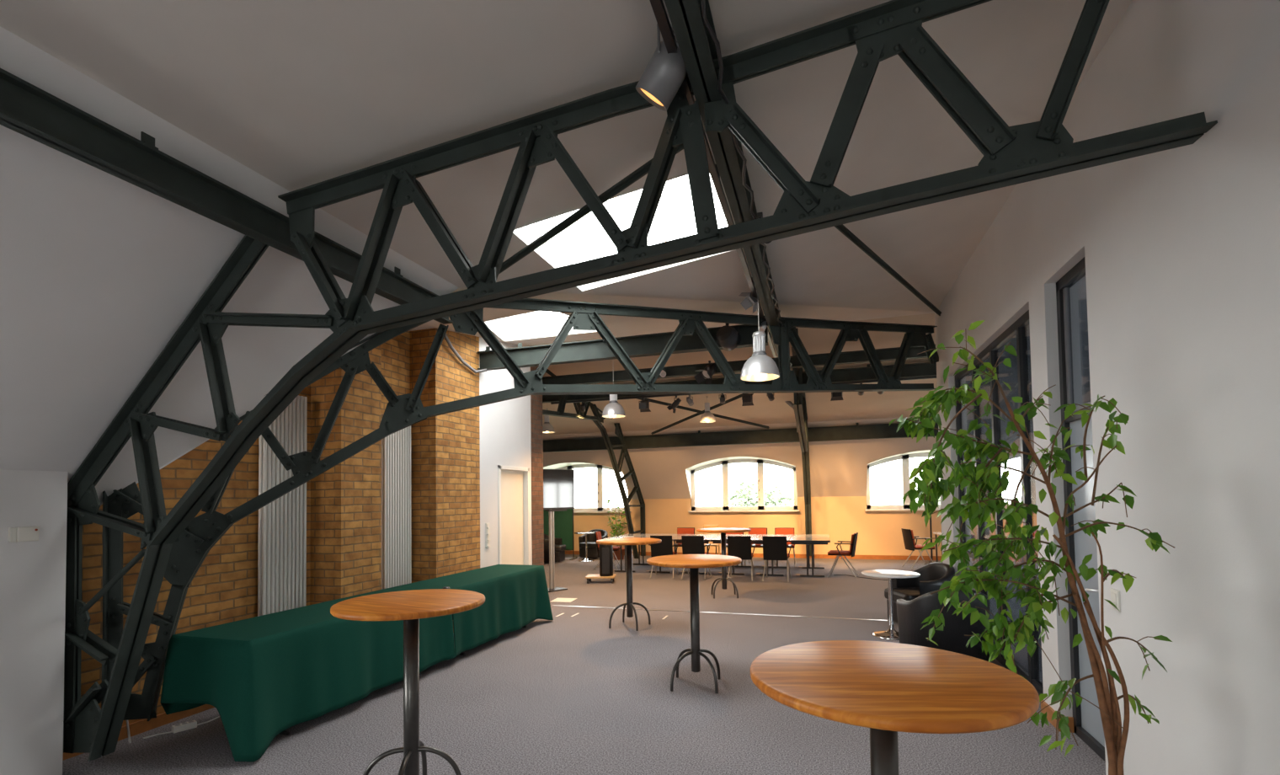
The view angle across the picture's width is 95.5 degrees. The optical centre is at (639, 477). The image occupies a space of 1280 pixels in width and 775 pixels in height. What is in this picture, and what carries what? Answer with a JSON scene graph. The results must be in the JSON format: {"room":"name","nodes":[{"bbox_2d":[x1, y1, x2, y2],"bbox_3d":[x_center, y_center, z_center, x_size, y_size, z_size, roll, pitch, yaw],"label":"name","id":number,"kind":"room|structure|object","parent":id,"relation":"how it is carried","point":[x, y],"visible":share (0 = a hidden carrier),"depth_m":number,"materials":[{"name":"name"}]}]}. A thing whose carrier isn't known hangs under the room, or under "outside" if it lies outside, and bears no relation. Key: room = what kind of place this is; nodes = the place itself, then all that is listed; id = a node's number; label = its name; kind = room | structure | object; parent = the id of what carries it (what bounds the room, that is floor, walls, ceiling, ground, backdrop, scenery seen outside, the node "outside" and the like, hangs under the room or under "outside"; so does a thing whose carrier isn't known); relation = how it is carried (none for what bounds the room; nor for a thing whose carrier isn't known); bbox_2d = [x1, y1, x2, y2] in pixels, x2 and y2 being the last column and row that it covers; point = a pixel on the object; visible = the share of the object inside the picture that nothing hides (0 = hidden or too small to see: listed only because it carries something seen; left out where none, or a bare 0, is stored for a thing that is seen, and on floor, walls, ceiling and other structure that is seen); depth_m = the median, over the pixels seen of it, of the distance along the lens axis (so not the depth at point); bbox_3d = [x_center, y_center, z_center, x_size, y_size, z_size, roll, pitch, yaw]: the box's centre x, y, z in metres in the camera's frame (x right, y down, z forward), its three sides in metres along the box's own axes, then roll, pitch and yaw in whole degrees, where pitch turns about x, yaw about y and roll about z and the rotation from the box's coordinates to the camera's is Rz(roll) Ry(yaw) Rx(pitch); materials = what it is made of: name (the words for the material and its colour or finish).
{"room":"event hall","nodes":[
{"label":"event hall","id":0,"kind":"room"},
{"bbox_2d":[0,469,67,774],"bbox_3d":[-4.848,0.798,0.212,0.580,1.852,7.160,-1,-2,17],"label":"wall","id":1,"kind":"structure","parent":0,"point":[33,573],"depth_m":3.40,"materials":[{"name":"paint"}]},
{"bbox_2d":[8,526,39,542],"bbox_3d":[-3.557,0.327,3.357,0.037,0.085,0.125,-1,-2,17],"label":"light switch","id":2,"kind":"object","parent":1,"relation":"attached to","point":[23,533],"visible":1,"depth_m":3.35,"materials":[{"name":"white plastic"}]},
{"bbox_2d":[0,26,458,505],"bbox_3d":[-3.827,-0.811,0.934,1.962,2.114,9.058,-1,-2,17],"label":"ceiling","id":3,"kind":"structure","parent":0,"point":[99,270],"depth_m":3.15,"materials":[{"name":"paint"}]},
{"bbox_2d":[80,327,479,725],"bbox_3d":[-3.232,-0.167,5.730,0.830,4.100,4.600,-1,-2,17],"label":"brick wall","id":4,"kind":"structure","parent":0,"point":[344,502],"depth_m":5.67,"materials":[{"name":"brick"}]},
{"bbox_2d":[62,704,214,760],"bbox_3d":[-3.257,1.828,5.298,0.025,0.085,3.470,-1,-2,17],"label":"baseboard","id":5,"kind":"structure","parent":4,"relation":"attached to","point":[141,726],"depth_m":4.26,"materials":[{"name":"orange wood"}]},
{"bbox_2d":[257,394,307,616],"bbox_3d":[-3.252,0.484,5.286,0.095,2.516,0.456,-1,-2,17],"label":"radiator","id":6,"kind":"object","parent":4,"relation":"attached to","point":[282,522],"visible":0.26,"depth_m":5.25,"materials":[{"name":"white"}]},
{"bbox_2d":[381,414,411,589],"bbox_3d":[-2.814,0.539,6.688,0.095,2.486,0.456,-1,-2,17],"label":"radiator","id":7,"kind":"object","parent":4,"relation":"attached to","point":[396,447],"visible":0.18,"depth_m":6.65,"materials":[{"name":"white"}]},
{"bbox_2d":[444,333,487,373],"bbox_3d":[-2.215,-1.571,7.378,0.159,0.364,0.801,-1,-2,17],"label":"conduit","id":8,"kind":"object","parent":4,"relation":"attached to","point":[446,338],"visible":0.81,"depth_m":7.33,"materials":[{"name":"metal"}]},
{"bbox_2d":[479,319,532,567],"bbox_3d":[-2.332,-0.135,8.618,0.830,4.200,1.450,-1,-2,17],"label":"wall","id":9,"kind":"structure","parent":0,"point":[504,426],"depth_m":8.21,"materials":[{"name":"paint"}]},
{"bbox_2d":[497,464,530,565],"bbox_3d":[-1.914,0.898,8.658,0.135,2.125,0.908,-1,-2,17],"label":"door","id":10,"kind":"structure","parent":9,"relation":"in","point":[514,482],"depth_m":8.76,"materials":[{"name":"beige paint"}]},
{"bbox_2d":[477,324,767,370],"bbox_3d":[-0.345,-1.645,7.281,3.810,0.300,0.120,-1,-2,17],"label":"steel purlin","id":11,"kind":"object","parent":9,"relation":"attached to","point":[650,344],"visible":0.81,"depth_m":7.30,"materials":[{"name":"metal"}]},
{"bbox_2d":[716,323,741,351],"bbox_3d":[1.025,-1.647,6.776,0.285,0.320,0.270,-1,-2,17],"label":"floodlight","id":12,"kind":"object","parent":11,"relation":"attached to","point":[728,337],"visible":1,"depth_m":6.70,"materials":[{"name":"grey plastic"}]},
{"bbox_2d":[530,366,543,565],"bbox_3d":[-2.054,-0.160,9.496,0.840,4.300,0.390,-1,-2,17],"label":"wall pier","id":13,"kind":"object","parent":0,"point":[537,528],"visible":0.07,"depth_m":9.35,"materials":[{"name":"brown brick"}]},
{"bbox_2d":[0,0,1132,312],"bbox_3d":[-0.013,-2.142,2.184,4.820,0.811,13.643,-1,-2,17],"label":"ceiling","id":14,"kind":"structure","parent":0,"point":[300,93],"depth_m":2.97,"materials":[{"name":"paint"}]},
{"bbox_2d":[512,172,735,292],"bbox_3d":[-0.046,-1.960,4.603,1.470,0.368,1.330,-1,-2,17],"label":"window","id":15,"kind":"structure","parent":14,"relation":"attached to","point":[526,233],"depth_m":4.83,"materials":[{"name":"white paint"}]},
{"bbox_2d":[62,554,1105,774],"bbox_3d":[1.470,1.904,5.408,19.500,0.200,21.300,-1,-2,17],"label":"floor","id":16,"kind":"structure","parent":0,"point":[566,694],"depth_m":4.46,"materials":[{"name":"grey carpet"}]},
{"bbox_2d":[171,720,197,733],"bbox_3d":[-3.319,1.812,4.233,0.056,0.046,0.140,-2,-2,39],"label":"power strip","id":17,"kind":"object","parent":16,"relation":"on","point":[190,724],"visible":1,"depth_m":4.22,"materials":[{"name":"white plastic"}]},
{"bbox_2d":[277,672,421,735],"bbox_3d":[-2.536,1.474,4.874,0.640,0.737,2.070,-1,-2,17],"label":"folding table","id":18,"kind":"object","parent":16,"relation":"on","point":[285,733],"visible":0.1,"depth_m":4.10,"materials":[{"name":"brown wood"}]},
{"bbox_2d":[160,586,455,762],"bbox_3d":[-2.544,1.458,4.847,0.938,0.733,2.334,-1,-2,17],"label":"tablecloth","id":19,"kind":"object","parent":18,"relation":"on","point":[266,675],"visible":0.76,"depth_m":4.07,"materials":[{"name":"green fabric"}]},
{"bbox_2d":[330,588,485,774],"bbox_3d":[-1.242,1.213,3.158,0.782,1.088,0.782,-2,-2,26],"label":"bar table","id":20,"kind":"object","parent":16,"relation":"on","point":[409,606],"visible":1,"depth_m":3.12,"materials":[{"name":"brown wood"}]},
{"bbox_2d":[101,298,938,720],"bbox_3d":[0.191,-0.184,5.817,8.464,3.669,0.146,0,-2,-27],"label":"truss","id":21,"kind":"object","parent":16,"relation":"on","point":[189,550],"visible":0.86,"depth_m":4.91,"materials":[{"name":"metal"}]},
{"bbox_2d":[0,68,453,324],"bbox_3d":[-2.938,-1.531,0.647,0.095,0.230,8.900,-1,-2,17],"label":"steel purlin","id":22,"kind":"object","parent":21,"relation":"attached to","point":[27,109],"visible":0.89,"depth_m":2.73,"materials":[{"name":"metal"}]},
{"bbox_2d":[498,144,683,274],"bbox_3d":[-0.401,-1.764,3.889,1.938,0.304,0.056,-3,-3,42],"label":"brace","id":23,"kind":"object","parent":21,"relation":"attached to","point":[642,170],"visible":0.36,"depth_m":3.90,"materials":[{"name":"paint"}]},
{"bbox_2d":[664,0,790,359],"bbox_3d":[0.199,-1.933,2.377,0.120,0.215,14.050,-1,-2,17],"label":"steel purlin","id":24,"kind":"object","parent":21,"relation":"attached to","point":[697,47],"visible":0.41,"depth_m":3.05,"materials":[{"name":"metal"}]},
{"bbox_2d":[635,23,687,111],"bbox_3d":[0.128,-1.888,2.659,0.310,0.364,0.210,-1,-2,17],"label":"spotlight","id":25,"kind":"object","parent":24,"relation":"attached to","point":[664,73],"visible":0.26,"depth_m":2.61,"materials":[{"name":"grey metal"}]},
{"bbox_2d":[649,0,776,357],"bbox_3d":[0.885,-1.881,4.808,0.120,0.142,7.200,-1,-2,17],"label":"track","id":26,"kind":"object","parent":24,"relation":"attached to","point":[658,6],"visible":0.59,"depth_m":3.38,"materials":[{"name":"black metal"}]},
{"bbox_2d":[740,290,779,381],"bbox_3d":[1.173,-1.418,5.731,0.380,0.872,0.380,-1,-2,17],"label":"pendant lamp","id":27,"kind":"object","parent":26,"relation":"hanging from","point":[760,367],"visible":0.99,"depth_m":5.66,"materials":[{"name":"metal"}]},
{"bbox_2d":[699,0,792,367],"bbox_3d":[1.150,-1.746,5.127,0.058,0.051,7.378,-1,-2,17],"label":"cable","id":28,"kind":"object","parent":24,"relation":"attached to","point":[702,2],"visible":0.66,"depth_m":3.08,"materials":[{"name":"grey plastic"}]},
{"bbox_2d":[739,286,759,313],"bbox_3d":[1.122,-1.818,5.793,0.275,0.325,0.242,-1,-2,17],"label":"spotlight","id":29,"kind":"object","parent":24,"relation":"attached to","point":[746,304],"visible":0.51,"depth_m":5.84,"materials":[{"name":"grey metal"}]},
{"bbox_2d":[544,533,565,563],"bbox_3d":[-2.290,1.790,14.936,0.680,0.770,0.740,-1,-2,7],"label":"tub chair","id":30,"kind":"object","parent":16,"relation":"on","point":[559,548],"visible":0.57,"depth_m":14.64,"materials":[{"name":"black leather"}]},
{"bbox_2d":[543,469,574,591],"bbox_3d":[-1.511,0.932,10.537,0.800,2.170,0.360,1,-3,-45],"label":"sign stand","id":31,"kind":"object","parent":16,"relation":"on","point":[558,484],"visible":0.84,"depth_m":10.48,"materials":[{"name":"grey plastic"}]},
{"bbox_2d":[543,508,577,559],"bbox_3d":[-2.426,1.488,15.853,1.330,1.440,0.500,-1,-2,14],"label":"board","id":32,"kind":"object","parent":16,"relation":"on","point":[563,520],"visible":0.28,"depth_m":15.74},
{"bbox_2d":[574,531,594,561],"bbox_3d":[-1.399,1.798,15.141,0.616,0.742,0.616,-1,-2,17],"label":"side table","id":33,"kind":"object","parent":16,"relation":"on","point":[586,559],"visible":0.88,"depth_m":15.11,"materials":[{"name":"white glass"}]},
{"bbox_2d":[578,528,607,559],"bbox_3d":[-1.262,1.804,15.811,0.740,0.770,0.680,-2,-2,22],"label":"tub chair","id":34,"kind":"object","parent":16,"relation":"on","point":[591,544],"visible":0.66,"depth_m":15.60,"materials":[{"name":"black leather"}]},
{"bbox_2d":[579,541,597,548],"bbox_3d":[-1.281,1.818,15.764,0.550,0.140,0.580,-2,-2,22],"label":"seat cushion","id":35,"kind":"object","parent":34,"relation":"on","point":[582,544],"depth_m":15.51,"materials":[{"name":"black leather"}]},
{"bbox_2d":[542,368,645,558],"bbox_3d":[-0.895,0.068,13.129,0.146,4.073,6.456,-1,-2,17],"label":"truss","id":36,"kind":"object","parent":16,"relation":"on","point":[597,418],"visible":0.76,"depth_m":14.39,"materials":[{"name":"metal"}]},
{"bbox_2d":[585,574,616,583],"bbox_3d":[-0.761,1.966,11.290,0.560,0.129,0.400,-1,-2,3],"label":"dolly","id":37,"kind":"object","parent":16,"relation":"on","point":[588,577],"visible":0.98,"depth_m":11.12,"materials":[{"name":"brown wood"}]},
{"bbox_2d":[599,544,613,575],"bbox_3d":[-0.655,1.590,11.286,0.260,0.620,0.265,-1,-2,3],"label":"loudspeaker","id":38,"kind":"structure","parent":37,"relation":"on","point":[605,551],"depth_m":11.17,"materials":[{"name":"black"}]},
{"bbox_2d":[602,547,609,573],"bbox_3d":[-0.662,1.596,11.161,0.140,0.500,0.015,-1,-2,3],"label":"grille","id":39,"kind":"object","parent":38,"relation":"attached to","point":[605,551],"depth_m":11.15,"materials":[{"name":"black metal"}]},
{"bbox_2d":[593,530,620,569],"bbox_3d":[-0.766,1.678,13.495,0.570,0.867,0.570,-1,-2,7],"label":"chair","id":40,"kind":"object","parent":16,"relation":"on","point":[597,534],"visible":0.41,"depth_m":13.45,"materials":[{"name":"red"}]},
{"bbox_2d":[607,503,627,559],"bbox_3d":[-0.537,1.423,15.365,0.667,1.480,0.643,-1,-2,17],"label":"potted plant","id":41,"kind":"object","parent":16,"relation":"on","point":[616,532],"visible":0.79,"depth_m":15.33,"materials":[{"name":"green plant"}]},
{"bbox_2d":[596,537,661,630],"bbox_3d":[-0.134,1.336,7.370,0.830,1.088,0.830,-1,-2,12],"label":"bar table","id":42,"kind":"object","parent":16,"relation":"on","point":[628,541],"visible":1,"depth_m":7.33,"materials":[{"name":"brown wood"}]},
{"bbox_2d":[603,533,655,571],"bbox_3d":[-0.171,1.724,13.439,0.784,0.740,1.744,-1,-2,17],"label":"conference table","id":43,"kind":"object","parent":16,"relation":"on","point":[624,535],"visible":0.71,"depth_m":13.48,"materials":[{"name":"grey laminate"}]},
{"bbox_2d":[63,0,1217,761],"bbox_3d":[-0.677,-0.294,3.008,6.122,3.897,0.147,-1,-2,13],"label":"truss","id":44,"kind":"object","parent":16,"relation":"on","point":[1013,155],"visible":0.96,"depth_m":2.99,"materials":[{"name":"metal"}]},
{"bbox_2d":[648,535,678,578],"bbox_3d":[0.493,1.608,11.942,0.570,0.867,0.570,-1,-2,14],"label":"chair","id":45,"kind":"object","parent":16,"relation":"on","point":[665,546],"visible":0.73,"depth_m":11.71,"materials":[{"name":"black"}]},
{"bbox_2d":[645,533,688,572],"bbox_3d":[0.584,1.705,13.204,0.784,0.740,1.744,-1,-2,17],"label":"conference table","id":46,"kind":"object","parent":16,"relation":"on","point":[674,536],"visible":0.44,"depth_m":13.22,"materials":[{"name":"grey laminate"}]},
{"bbox_2d":[672,527,694,551],"bbox_3d":[1.096,1.678,14.317,0.570,0.867,0.570,-1,-2,15],"label":"chair","id":47,"kind":"object","parent":16,"relation":"on","point":[680,530],"visible":0.16,"depth_m":14.53,"materials":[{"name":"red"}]},
{"bbox_2d":[646,554,741,693],"bbox_3d":[0.478,1.250,5.050,0.822,1.088,0.822,-1,-2,-3],"label":"bar table","id":48,"kind":"object","parent":16,"relation":"on","point":[694,562],"visible":1,"depth_m":5.01,"materials":[{"name":"brown wood"}]},
{"bbox_2d":[679,535,711,579],"bbox_3d":[1.130,1.592,11.744,0.570,0.867,0.570,-2,-2,20],"label":"chair","id":49,"kind":"object","parent":16,"relation":"on","point":[690,544],"visible":0.66,"depth_m":11.52,"materials":[{"name":"black"}]},
{"bbox_2d":[672,533,720,574],"bbox_3d":[1.338,1.686,12.970,0.784,0.740,1.744,-1,-2,17],"label":"conference table","id":50,"kind":"object","parent":16,"relation":"on","point":[707,537],"visible":0.48,"depth_m":12.54,"materials":[{"name":"grey laminate"}]},
{"bbox_2d":[552,604,886,620],"bbox_3d":[0.923,1.902,8.209,4.750,0.006,0.036,-1,-2,17],"label":"floor strip","id":51,"kind":"object","parent":16,"relation":"on","point":[552,605],"visible":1,"depth_m":8.06,"materials":[{"name":"silver metal"}]},
{"bbox_2d":[696,527,750,598],"bbox_3d":[1.367,1.383,9.453,0.876,1.088,0.876,0,-2,-11],"label":"bar table","id":52,"kind":"object","parent":16,"relation":"on","point":[722,530],"visible":0.98,"depth_m":9.41,"materials":[{"name":"brown wood"}]},
{"bbox_2d":[709,533,757,575],"bbox_3d":[2.092,1.667,12.735,0.784,0.740,1.744,-1,-2,17],"label":"conference table","id":53,"kind":"object","parent":16,"relation":"on","point":[717,540],"visible":0.41,"depth_m":12.28,"materials":[{"name":"grey laminate"}]},
{"bbox_2d":[725,535,755,581],"bbox_3d":[1.991,1.570,11.476,0.570,0.867,0.570,-1,-2,16],"label":"chair","id":54,"kind":"object","parent":16,"relation":"on","point":[740,546],"visible":0.86,"depth_m":11.25,"materials":[{"name":"black"}]},
{"bbox_2d":[744,527,768,565],"bbox_3d":[2.769,1.636,13.796,0.570,0.867,0.570,-2,-2,20],"label":"chair","id":55,"kind":"object","parent":16,"relation":"on","point":[757,530],"visible":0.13,"depth_m":13.98,"materials":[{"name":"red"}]},
{"bbox_2d":[751,533,792,575],"bbox_3d":[2.846,1.648,12.500,0.784,0.740,1.744,-1,-2,17],"label":"conference table","id":56,"kind":"object","parent":16,"relation":"on","point":[757,539],"visible":0.64,"depth_m":12.10,"materials":[{"name":"grey laminate"}]},
{"bbox_2d":[760,535,791,581],"bbox_3d":[2.647,1.554,11.271,0.570,0.867,0.570,-2,-2,20],"label":"chair","id":57,"kind":"object","parent":16,"relation":"on","point":[774,547],"visible":1,"depth_m":11.06,"materials":[{"name":"black"}]},
{"bbox_2d":[773,527,795,566],"bbox_3d":[3.387,1.620,13.604,0.570,0.867,0.570,-1,-2,16],"label":"chair","id":58,"kind":"object","parent":16,"relation":"on","point":[777,530],"visible":0.37,"depth_m":13.79,"materials":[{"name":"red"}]},
{"bbox_2d":[791,346,811,555],"bbox_3d":[3.422,-0.053,12.099,0.146,3.897,6.122,-1,-2,17],"label":"truss","id":59,"kind":"object","parent":16,"relation":"on","point":[799,406],"visible":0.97,"depth_m":12.33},
{"bbox_2d":[542,362,936,403],"bbox_3d":[2.441,-1.784,10.502,17.300,0.280,0.140,-1,-2,17],"label":"steel purlin","id":60,"kind":"object","parent":59,"relation":"attached to","point":[923,369],"visible":0.31,"depth_m":10.15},
{"bbox_2d":[550,375,936,404],"bbox_3d":[1.632,-1.596,10.750,7.200,0.035,0.036,-1,-2,17],"label":"track","id":61,"kind":"object","parent":60,"relation":"attached to","point":[933,376],"visible":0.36,"depth_m":11.02,"materials":[{"name":"black metal"}]},
{"bbox_2d":[639,397,650,411],"bbox_3d":[0.078,-1.413,11.277,0.220,0.250,0.210,-1,-2,17],"label":"spotlight","id":62,"kind":"object","parent":61,"relation":"hanging from","point":[643,404],"visible":1,"depth_m":11.22,"materials":[{"name":"grey plastic"}]},
{"bbox_2d":[741,393,753,405],"bbox_3d":[1.973,-1.461,10.686,0.220,0.250,0.210,-1,-2,17],"label":"spotlight","id":63,"kind":"object","parent":61,"relation":"hanging from","point":[747,398],"visible":0.91,"depth_m":10.64,"materials":[{"name":"grey plastic"}]},
{"bbox_2d":[543,421,938,452],"bbox_3d":[3.523,-1.036,13.916,17.300,0.380,0.160,-1,-2,17],"label":"steel purlin","id":64,"kind":"object","parent":59,"relation":"attached to","point":[881,430],"visible":0.54,"depth_m":14.28,"materials":[{"name":"metal"}]},
{"bbox_2d":[789,533,830,576],"bbox_3d":[3.600,1.629,12.265,0.784,0.740,1.744,-1,-2,17],"label":"conference table","id":65,"kind":"object","parent":16,"relation":"on","point":[796,538],"visible":1,"depth_m":11.64,"materials":[{"name":"grey laminate"}]},
{"bbox_2d":[827,532,858,577],"bbox_3d":[4.092,1.546,11.689,0.570,0.867,0.570,-2,-2,25],"label":"chair","id":66,"kind":"object","parent":16,"relation":"on","point":[841,552],"visible":1,"depth_m":11.51,"materials":[{"name":"black"}]},
{"bbox_2d":[861,569,920,639],"bbox_3d":[2.909,1.466,6.732,0.630,0.720,0.630,-1,-2,17],"label":"side table","id":67,"kind":"object","parent":16,"relation":"on","point":[892,634],"visible":0.94,"depth_m":6.70,"materials":[{"name":"white laminate"}]},
{"bbox_2d":[750,640,1039,774],"bbox_3d":[0.750,1.137,1.764,0.796,1.088,0.796,-1,-2,3],"label":"bar table","id":68,"kind":"object","parent":16,"relation":"on","point":[887,688],"visible":1,"depth_m":1.66,"materials":[{"name":"brown wood"}]},
{"bbox_2d":[901,528,935,569],"bbox_3d":[6.083,1.551,12.719,0.570,0.867,0.570,-1,-2,2],"label":"chair","id":69,"kind":"object","parent":16,"relation":"on","point":[908,535],"visible":0.77,"depth_m":12.57,"materials":[{"name":"black"}]},
{"bbox_2d":[884,561,954,622],"bbox_3d":[3.470,1.448,7.190,0.680,0.770,0.740,-1,-2,-5],"label":"tub chair","id":70,"kind":"object","parent":16,"relation":"on","point":[933,575],"visible":0.4,"depth_m":7.22,"materials":[{"name":"black leather"}]},
{"bbox_2d":[884,586,919,602],"bbox_3d":[3.420,1.464,7.185,0.580,0.140,0.550,-1,-2,-5],"label":"seat cushion","id":71,"kind":"object","parent":70,"relation":"on","point":[905,593],"depth_m":7.12,"materials":[{"name":"black leather"}]},
{"bbox_2d":[896,588,989,661],"bbox_3d":[2.886,1.402,5.546,0.740,0.770,0.680,-1,-2,3],"label":"tub chair","id":72,"kind":"object","parent":16,"relation":"on","point":[911,613],"visible":0.44,"depth_m":5.24,"materials":[{"name":"black leather"}]},
{"bbox_2d":[888,320,1174,774],"bbox_3d":[1.602,0.497,2.437,1.029,2.410,0.846,-1,-2,-5],"label":"ficus tree","id":73,"kind":"object","parent":16,"relation":"on","point":[930,489],"visible":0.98,"depth_m":2.42,"materials":[{"name":"green plant"}]},
{"bbox_3d":[-1.916,1.530,6.858,0.640,0.737,1.970,-1,-2,17],"label":"folding table","id":74,"kind":"object","parent":16,"relation":"on","visible":0},
{"bbox_2d":[394,564,553,656],"bbox_3d":[-1.893,1.516,6.893,0.896,0.732,2.245,-1,-2,17],"label":"tablecloth","id":75,"kind":"object","parent":74,"relation":"on","point":[516,595],"visible":0.65,"depth_m":6.72,"materials":[{"name":"green fabric"}]},
{"bbox_2d":[408,288,934,346],"bbox_3d":[-2.124,-1.839,6.448,11.400,1.127,6.740,-1,-2,17],"label":"ceiling","id":76,"kind":"structure","parent":0,"point":[620,326],"depth_m":7.21,"materials":[{"name":"paint"}]},
{"bbox_2d":[483,310,597,341],"bbox_3d":[-1.464,-1.964,7.279,1.632,0.436,1.851,-1,-2,17],"label":"window","id":77,"kind":"structure","parent":76,"relation":"attached to","point":[549,330],"depth_m":8.20,"materials":[{"name":"glass"}]},
{"bbox_2d":[602,370,625,417],"bbox_3d":[-0.432,-1.587,9.403,0.380,1.202,0.380,-1,-2,17],"label":"pendant lamp","id":78,"kind":"object","parent":76,"relation":"hanging from","point":[613,409],"visible":0.8,"depth_m":9.29,"materials":[{"name":"metal"}]},
{"bbox_2d":[542,313,937,435],"bbox_3d":[2.732,-1.843,11.273,17.800,0.943,5.360,-1,-2,17],"label":"ceiling","id":79,"kind":"structure","parent":0,"point":[891,403],"depth_m":12.19,"materials":[{"name":"paint"}]},
{"bbox_2d":[542,408,554,432],"bbox_3d":[-2.058,-1.260,12.835,0.340,0.524,0.340,-1,-2,17],"label":"pendant lamp","id":80,"kind":"object","parent":79,"relation":"hanging from","point":[547,427],"visible":0.81,"depth_m":12.77,"materials":[{"name":"metal"}]},
{"bbox_2d":[650,393,744,434],"bbox_3d":[1.167,-1.357,12.853,0.056,0.440,3.754,0,-2,-28],"label":"brace","id":81,"kind":"object","parent":79,"relation":"attached to","point":[739,395],"visible":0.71,"depth_m":12.75,"materials":[{"name":"paint"}]},
{"bbox_2d":[636,397,769,428],"bbox_3d":[1.400,-1.408,12.625,4.006,0.480,0.056,0,-2,-35],"label":"brace","id":82,"kind":"object","parent":79,"relation":"attached to","point":[646,398],"visible":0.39,"depth_m":12.77,"materials":[{"name":"paint"}]},
{"bbox_2d":[699,395,715,422],"bbox_3d":[1.389,-1.419,11.973,0.330,0.542,0.330,-1,-2,17],"label":"pendant lamp","id":83,"kind":"object","parent":79,"relation":"hanging from","point":[707,417],"visible":1,"depth_m":11.90,"materials":[{"name":"metal"}]},
{"bbox_2d":[542,344,935,383],"bbox_3d":[2.083,-1.857,9.359,17.300,0.230,0.120,-1,-2,17],"label":"steel purlin","id":84,"kind":"object","parent":79,"relation":"attached to","point":[888,354],"visible":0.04,"depth_m":9.62,"materials":[{"name":"metal"}]},
{"bbox_2d":[693,360,716,383],"bbox_3d":[1.057,-1.703,9.495,0.367,0.428,0.378,-1,-2,17],"label":"spotlight","id":85,"kind":"object","parent":84,"relation":"attached to","point":[708,371],"visible":1,"depth_m":9.51,"materials":[{"name":"grey plastic"}]},
{"bbox_2d":[543,416,938,499],"bbox_3d":[3.771,-0.405,14.493,17.800,1.789,1.517,-1,-2,17],"label":"ceiling","id":86,"kind":"structure","parent":0,"point":[837,467],"depth_m":14.65,"materials":[{"name":"paint"}]},
{"bbox_2d":[565,496,942,555],"bbox_3d":[4.059,1.302,15.280,17.800,1.580,0.250,-1,-2,17],"label":"wall","id":87,"kind":"structure","parent":0,"point":[839,517],"depth_m":15.02,"materials":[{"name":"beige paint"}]},
{"bbox_2d":[556,464,631,512],"bbox_3d":[-1.642,0.312,16.952,2.910,1.420,0.350,-1,-2,17],"label":"window","id":88,"kind":"structure","parent":87,"relation":"in","point":[600,509],"depth_m":16.89,"materials":[{"name":"white"}]},
{"bbox_2d":[543,449,930,497],"bbox_3d":[2.611,0.174,15.298,11.940,1.380,1.140,-1,-2,17],"label":"trim","id":89,"kind":"structure","parent":87,"relation":"attached to","point":[688,471],"depth_m":15.58,"materials":[{"name":"white paint"}]},
{"bbox_2d":[688,458,799,511],"bbox_3d":[2.749,0.201,15.584,2.910,1.420,0.350,-1,-2,17],"label":"window","id":90,"kind":"structure","parent":87,"relation":"in","point":[725,508],"depth_m":15.62,"materials":[{"name":"white"}]},
{"bbox_2d":[565,550,941,559],"bbox_3d":[3.982,2.039,15.139,17.500,0.100,0.025,-1,-2,17],"label":"baseboard","id":91,"kind":"structure","parent":87,"relation":"attached to","point":[755,555],"depth_m":14.67,"materials":[{"name":"orange wood"}]},
{"bbox_2d":[864,452,940,511],"bbox_3d":[7.053,0.093,14.243,2.910,1.420,0.350,-1,-2,17],"label":"window","id":92,"kind":"structure","parent":87,"relation":"in","point":[905,458],"depth_m":14.48,"materials":[{"name":"white"}]},
{"bbox_2d":[967,275,1090,621],"bbox_3d":[6.330,-0.478,3.644,6.460,4.300,6.700,-1,-2,17],"label":"wall","id":93,"kind":"structure","parent":0,"point":[1008,375],"depth_m":7.40,"materials":[{"name":"paint"}]},
{"bbox_2d":[934,0,1279,774],"bbox_3d":[2.131,-0.491,1.382,0.210,4.300,13.480,-1,-2,17],"label":"wall","id":94,"kind":"structure","parent":0,"point":[1180,247],"depth_m":2.61,"materials":[{"name":"paint"}]},
{"bbox_2d":[834,224,941,315],"bbox_3d":[2.655,-2.050,5.963,0.056,0.265,3.957,-2,-2,38],"label":"brace","id":95,"kind":"object","parent":94,"relation":"attached to","point":[841,228],"visible":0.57,"depth_m":5.51,"materials":[{"name":"paint"}]},
{"bbox_2d":[954,309,1043,695],"bbox_3d":[3.491,0.242,5.705,0.060,3.080,2.920,-1,-2,17],"label":"window","id":96,"kind":"structure","parent":94,"relation":"in","point":[1018,328],"depth_m":5.14,"materials":[{"name":"black metal"}]},
{"bbox_2d":[1040,699,1074,732],"bbox_3d":[3.504,1.739,5.874,0.088,0.100,4.008,-1,-2,17],"label":"baseboard","id":97,"kind":"structure","parent":94,"relation":"attached to","point":[1049,710],"depth_m":4.10,"materials":[{"name":"orange wood"}]},
{"bbox_2d":[1056,256,1105,761],"bbox_3d":[2.834,0.176,3.700,0.119,3.100,0.660,-1,-2,17],"label":"window","id":98,"kind":"structure","parent":94,"relation":"in","point":[1087,719],"depth_m":3.87,"materials":[{"name":"black metal"}]},
{"bbox_2d":[1109,587,1120,611],"bbox_3d":[2.600,0.670,3.186,0.024,0.115,0.085,-1,-2,17],"label":"light switch","id":99,"kind":"object","parent":94,"relation":"attached to","point":[1115,594],"visible":0.98,"depth_m":3.16,"materials":[{"name":"white plastic"}]},
{"label":"outside","id":100,"kind":"structure","parent":0,"visible":0},
{"bbox_3d":[20.523,9.606,65.106,120.000,0.200,103.000,-1,-2,17],"label":"ground","id":101,"kind":"structure","parent":100,"visible":0},
{"bbox_2d":[715,479,794,506],"bbox_3d":[9.138,4.569,45.087,6.825,8.890,6.911,1,-2,-37],"label":"tree","id":102,"kind":"object","parent":101,"relation":"on","point":[744,499],"visible":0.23,"depth_m":44.32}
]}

